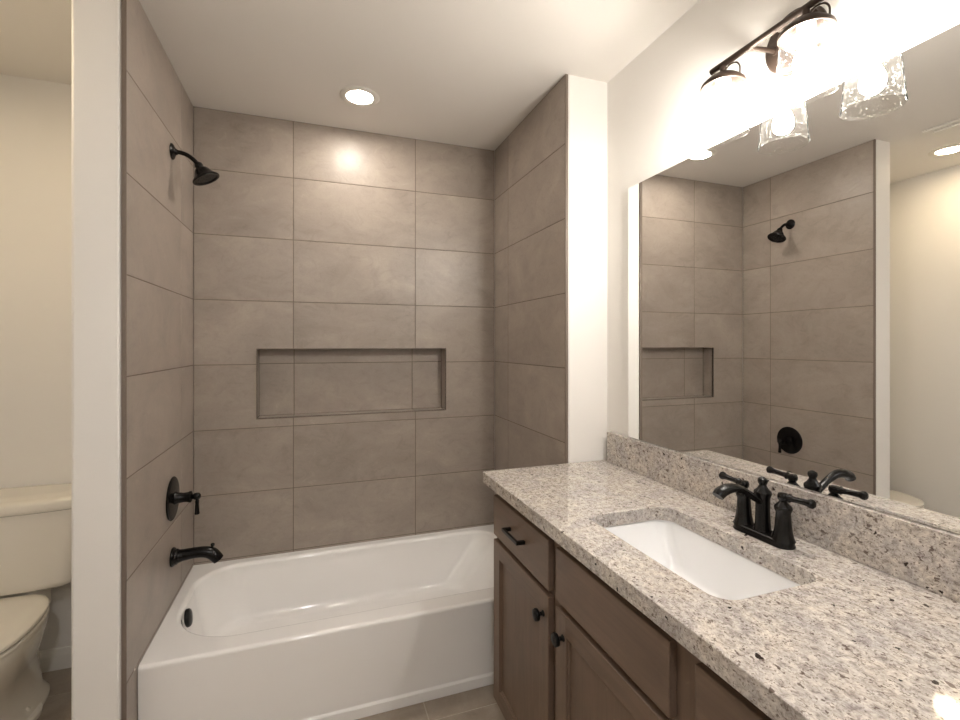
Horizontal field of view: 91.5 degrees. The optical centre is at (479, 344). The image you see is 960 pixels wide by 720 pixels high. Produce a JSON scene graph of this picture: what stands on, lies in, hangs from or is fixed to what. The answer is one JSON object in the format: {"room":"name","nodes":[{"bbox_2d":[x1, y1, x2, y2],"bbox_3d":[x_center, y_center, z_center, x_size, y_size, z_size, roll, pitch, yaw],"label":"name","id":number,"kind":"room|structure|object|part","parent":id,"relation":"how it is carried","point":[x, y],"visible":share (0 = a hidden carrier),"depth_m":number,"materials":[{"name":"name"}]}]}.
{"room":"bathroom","nodes":[
{"label":"bathroom","id":0,"kind":"room"},
{"bbox_2d":[72,0,192,719],"bbox_3d":[-1.262,0.132,1.771,0.137,2.476,0.838,0,0,-19],"label":"wall partition","id":1,"kind":"structure","parent":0,"point":[132,203],"depth_m":1.41,"materials":[{"name":"tile"}]},
{"bbox_2d":[166,476,200,520],"bbox_3d":[-1.170,0.610,1.867,0.100,0.170,0.170,0,0,-19],"label":"shower valve","id":2,"kind":"object","parent":1,"relation":"attached to","point":[174,496],"visible":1,"depth_m":1.84,"materials":[{"name":"black metal"}]},
{"bbox_3d":[-1.139,0.639,1.877,0.035,0.088,0.029,0,0,-19],"label":"lever","id":3,"kind":"part","parent":2,"relation":"part of","materials":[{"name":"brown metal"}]},
{"bbox_2d":[169,143,218,185],"bbox_3d":[-1.137,-0.715,1.873,0.166,0.152,0.105,0,0,-19],"label":"shower","id":4,"kind":"object","parent":1,"relation":"attached to","point":[203,175],"visible":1,"depth_m":1.86,"materials":[{"name":"black metal"}]},
{"bbox_3d":[-1.168,-0.742,1.862,0.094,0.054,0.017,0,0,-19],"label":"shower arm","id":5,"kind":"part","parent":4,"relation":"part of","materials":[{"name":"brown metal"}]},
{"bbox_2d":[169,543,222,566],"bbox_3d":[-1.132,0.846,1.880,0.180,0.083,0.074,0,0,-19],"label":"tub spout","id":6,"kind":"object","parent":1,"relation":"attached to","point":[213,554],"visible":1,"depth_m":1.86,"materials":[{"name":"black metal"}]},
{"bbox_3d":[-1.127,0.851,1.882,0.169,0.073,0.054,0,0,-19],"label":"spout","id":7,"kind":"part","parent":6,"relation":"part of","materials":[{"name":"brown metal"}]},
{"bbox_2d":[0,74,494,650],"bbox_3d":[-0.983,0.132,2.386,2.800,2.476,0.235,0,0,-19],"label":"wall","id":8,"kind":"structure","parent":0,"point":[344,279],"depth_m":2.33,"materials":[{"name":"tile"}]},
{"bbox_2d":[40,646,71,672],"bbox_3d":[-1.807,1.327,1.964,0.764,0.086,0.013,0,0,-19],"label":"baseboard","id":9,"kind":"structure","parent":8,"relation":"attached to","point":[57,658],"depth_m":1.97,"materials":[{"name":"white paint"}]},
{"bbox_2d":[37,667,504,719],"bbox_3d":[-0.381,1.420,0.681,2.800,0.100,3.650,0,0,-19],"label":"floor","id":10,"kind":"structure","parent":0,"point":[480,703],"depth_m":1.76,"materials":[{"name":"tile"}]},
{"bbox_2d":[0,483,71,719],"bbox_3d":[-1.731,0.977,1.623,0.486,0.785,0.704,0,0,-19],"label":"toilet","id":11,"kind":"object","parent":10,"relation":"on","point":[36,521],"visible":0.77,"depth_m":1.75,"materials":[{"name":"beige ceramic"}]},
{"bbox_3d":[-1.701,0.964,1.536,0.366,0.022,0.517,0,0,-19],"label":"seat lid","id":12,"kind":"part","parent":11,"relation":"part of","materials":[{"name":"beige ceramic"}]},
{"bbox_3d":[-1.700,0.985,1.535,0.368,0.016,0.518,0,0,-19],"label":"seat","id":13,"kind":"part","parent":11,"relation":"part of","materials":[{"name":"beige ceramic"}]},
{"bbox_3d":[-1.720,1.182,1.589,0.358,0.376,0.608,0,0,-19],"label":"bowl","id":14,"kind":"part","parent":11,"relation":"part of","materials":[{"name":"beige ceramic"}]},
{"bbox_3d":[-1.809,1.009,1.843,0.150,0.122,0.140,0,0,-19],"label":"tank mount","id":15,"kind":"part","parent":11,"relation":"part of","materials":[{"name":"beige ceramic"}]},
{"bbox_3d":[-1.807,0.613,1.836,0.486,0.055,0.251,0,0,-19],"label":"tank lid","id":16,"kind":"part","parent":11,"relation":"part of","materials":[{"name":"beige ceramic"}]},
{"bbox_3d":[-1.809,0.794,1.843,0.460,0.307,0.238,0,0,-19],"label":"tank","id":17,"kind":"part","parent":11,"relation":"part of","materials":[{"name":"beige ceramic"}]},
{"bbox_2d":[138,524,496,719],"bbox_3d":[-0.503,1.199,2.078,1.498,0.342,0.734,0,0,-19],"label":"bathtub","id":18,"kind":"object","parent":10,"relation":"on","point":[354,631],"visible":0.77,"depth_m":1.81,"materials":[{"name":"white ceramic"}]},
{"bbox_2d":[494,494,771,719],"bbox_3d":[0.535,0.949,1.121,0.575,0.842,1.494,0,0,-19],"label":"vanity cabinet","id":19,"kind":"object","parent":10,"relation":"on","point":[568,645],"visible":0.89,"depth_m":1.19,"materials":[{"name":"brown wood"}]},
{"bbox_3d":[0.107,0.622,1.518,0.030,0.011,0.123,0,0,-19],"label":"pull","id":20,"kind":"part","parent":19,"relation":"part of","materials":[{"name":"black metal"}]},
{"bbox_3d":[0.130,0.626,1.527,0.020,0.144,0.428,0,0,-19],"label":"drawer","id":21,"kind":"part","parent":19,"relation":"part of","materials":[{"name":"brown wood"}]},
{"bbox_3d":[0.130,1.008,1.527,0.020,0.584,0.428,0,0,-19],"label":"door","id":22,"kind":"part","parent":19,"relation":"part of","materials":[{"name":"brown wood"}]},
{"bbox_3d":[0.168,0.776,1.345,0.031,0.035,0.035,0,0,-19],"label":"knob","id":23,"kind":"part","parent":19,"relation":"part of","materials":[{"name":"black metal"}]},
{"bbox_3d":[0.206,0.780,1.237,0.031,0.035,0.035,0,0,-19],"label":"knob","id":24,"kind":"part","parent":19,"relation":"part of","materials":[{"name":"black metal"}]},
{"bbox_3d":[0.321,0.915,1.046,0.019,0.774,1.494,0,0,-19],"label":"frame","id":25,"kind":"part","parent":19,"relation":"part of","materials":[{"name":"brown wood"}]},
{"bbox_3d":[0.288,1.008,1.079,0.020,0.584,0.434,0,0,-19],"label":"door","id":26,"kind":"part","parent":19,"relation":"part of","materials":[{"name":"brown wood"}]},
{"bbox_3d":[0.288,0.626,1.079,0.020,0.144,0.434,0,0,-19],"label":"false drawer","id":27,"kind":"part","parent":19,"relation":"part of","materials":[{"name":"brown wood"}]},
{"bbox_2d":[483,460,959,719],"bbox_3d":[0.534,0.507,1.149,0.560,0.040,1.562,0,0,-19],"label":"countertop","id":28,"kind":"structure","parent":19,"relation":"on","point":[855,640],"depth_m":0.86,"materials":[{"name":"stone"}]},
{"bbox_2d":[605,520,799,599],"bbox_3d":[0.510,0.597,1.149,0.304,0.140,0.498,0,0,-19],"label":"sink","id":29,"kind":"object","parent":28,"relation":"in","point":[718,571],"visible":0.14,"depth_m":1.27,"materials":[{"name":"white ceramic"}]},
{"bbox_2d":[712,471,816,549],"bbox_3d":[0.653,0.411,1.161,0.182,0.152,0.260,0,0,-19],"label":"faucet","id":30,"kind":"object","parent":28,"relation":"on","point":[782,536],"visible":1,"depth_m":1.16,"materials":[{"name":"black metal"}]},
{"bbox_3d":[0.683,0.366,1.272,0.022,0.025,0.069,0,0,-19],"label":"lever","id":31,"kind":"part","parent":30,"relation":"part of","materials":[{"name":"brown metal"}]},
{"bbox_3d":[0.641,0.373,1.157,0.156,0.065,0.031,0,0,-19],"label":"spout","id":32,"kind":"part","parent":30,"relation":"part of","materials":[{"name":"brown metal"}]},
{"bbox_3d":[0.696,0.415,1.234,0.052,0.114,0.052,0,0,-19],"label":"handle post","id":33,"kind":"part","parent":30,"relation":"part of","materials":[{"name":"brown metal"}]},
{"bbox_3d":[0.714,0.404,1.182,0.042,0.138,0.042,0,0,-19],"label":"spout","id":34,"kind":"part","parent":30,"relation":"part of","materials":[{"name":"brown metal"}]},
{"bbox_3d":[0.714,0.477,1.182,0.053,0.018,0.160,0,0,-19],"label":"plate","id":35,"kind":"part","parent":30,"relation":"part of","materials":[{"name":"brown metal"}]},
{"bbox_3d":[0.733,0.415,1.131,0.052,0.114,0.052,0,0,-19],"label":"handle post","id":36,"kind":"part","parent":30,"relation":"part of","materials":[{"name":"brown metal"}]},
{"bbox_3d":[0.746,0.366,1.093,0.022,0.025,0.069,0,0,-19],"label":"lever","id":37,"kind":"part","parent":30,"relation":"part of","materials":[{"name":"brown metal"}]},
{"bbox_3d":[0.456,0.626,0.604,0.020,0.144,0.448,0,0,-19],"label":"drawer","id":38,"kind":"part","parent":19,"relation":"part of","materials":[{"name":"brown wood"}]},
{"bbox_2d":[0,0,698,151],"bbox_3d":[-0.398,-1.156,0.729,2.800,0.100,3.750,0,0,-19],"label":"ceiling","id":39,"kind":"structure","parent":0,"point":[467,73],"depth_m":1.77,"materials":[{"name":"white paint"}]},
{"bbox_2d":[340,86,378,106],"bbox_3d":[-0.537,-1.104,2.090,0.172,0.010,0.172,0,0,-19],"label":"recessed light","id":40,"kind":"object","parent":39,"relation":"in","point":[359,96],"visible":1,"depth_m":2.08,"materials":[{"name":"white"}]},
{"bbox_2d":[495,74,606,493],"bbox_3d":[0.322,0.132,2.338,0.231,2.476,0.820,0,0,-19],"label":"wall","id":41,"kind":"structure","parent":0,"point":[551,169],"depth_m":2.03,"materials":[{"name":"tile"}]},
{"bbox_2d":[607,0,959,435],"bbox_3d":[0.875,0.132,1.178,0.100,2.476,3.750,0,0,-19],"label":"wall","id":42,"kind":"structure","parent":0,"point":[654,102],"depth_m":1.51,"materials":[{"name":"paint"}]},
{"bbox_2d":[697,0,841,143],"bbox_3d":[0.725,-0.712,1.171,0.186,0.288,0.356,0,0,-19],"label":"vanity light","id":43,"kind":"object","parent":42,"relation":"attached to","point":[795,42],"visible":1,"depth_m":1.13,"materials":[{"name":"white glass"}]},
{"bbox_2d":[715,76,730,94],"bbox_3d":[0.659,-0.706,1.269,0.038,0.043,0.038,0,0,-19],"label":"bulb","id":44,"kind":"object","parent":43,"relation":"attached to","point":[722,85],"depth_m":1.26,"materials":[{"name":"white glass"}]},
{"bbox_3d":[0.659,-0.644,1.269,0.054,0.082,0.054,0,0,-19],"label":"bulb","id":45,"kind":"part","parent":43,"relation":"part of","materials":[{"name":"white glass"}]},
{"bbox_3d":[0.659,-0.636,1.269,0.128,0.134,0.128,0,0,-19],"label":"lamp shade","id":46,"kind":"part","parent":43,"relation":"part of","materials":[{"name":"clear glass"}]},
{"bbox_3d":[0.735,-0.768,1.216,0.101,0.029,0.022,0,0,-19],"label":"arm","id":47,"kind":"part","parent":43,"relation":"part of","materials":[{"name":"brown metal"}]},
{"bbox_3d":[0.735,-0.644,1.054,0.054,0.082,0.054,0,0,-19],"label":"bulb","id":48,"kind":"part","parent":43,"relation":"part of","materials":[{"name":"white glass"}]},
{"bbox_3d":[0.735,-0.636,1.054,0.128,0.134,0.128,0,0,-19],"label":"lamp shade","id":49,"kind":"part","parent":43,"relation":"part of","materials":[{"name":"clear glass"}]},
{"bbox_2d":[607,432,959,601],"bbox_3d":[0.792,0.425,1.225,0.022,0.122,1.535,0,0,-19],"label":"backsplash","id":50,"kind":"structure","parent":42,"relation":"attached to","point":[925,556],"depth_m":1.09,"materials":[{"name":"stone"}]},
{"bbox_2d":[628,24,959,533],"bbox_3d":[0.820,-0.124,1.168,0.011,0.971,1.408,0,0,-19],"label":"wall mirror","id":51,"kind":"object","parent":42,"relation":"attached to","point":[794,280],"visible":1,"depth_m":1.14,"materials":[{"name":"silver mirror"}]}
]}

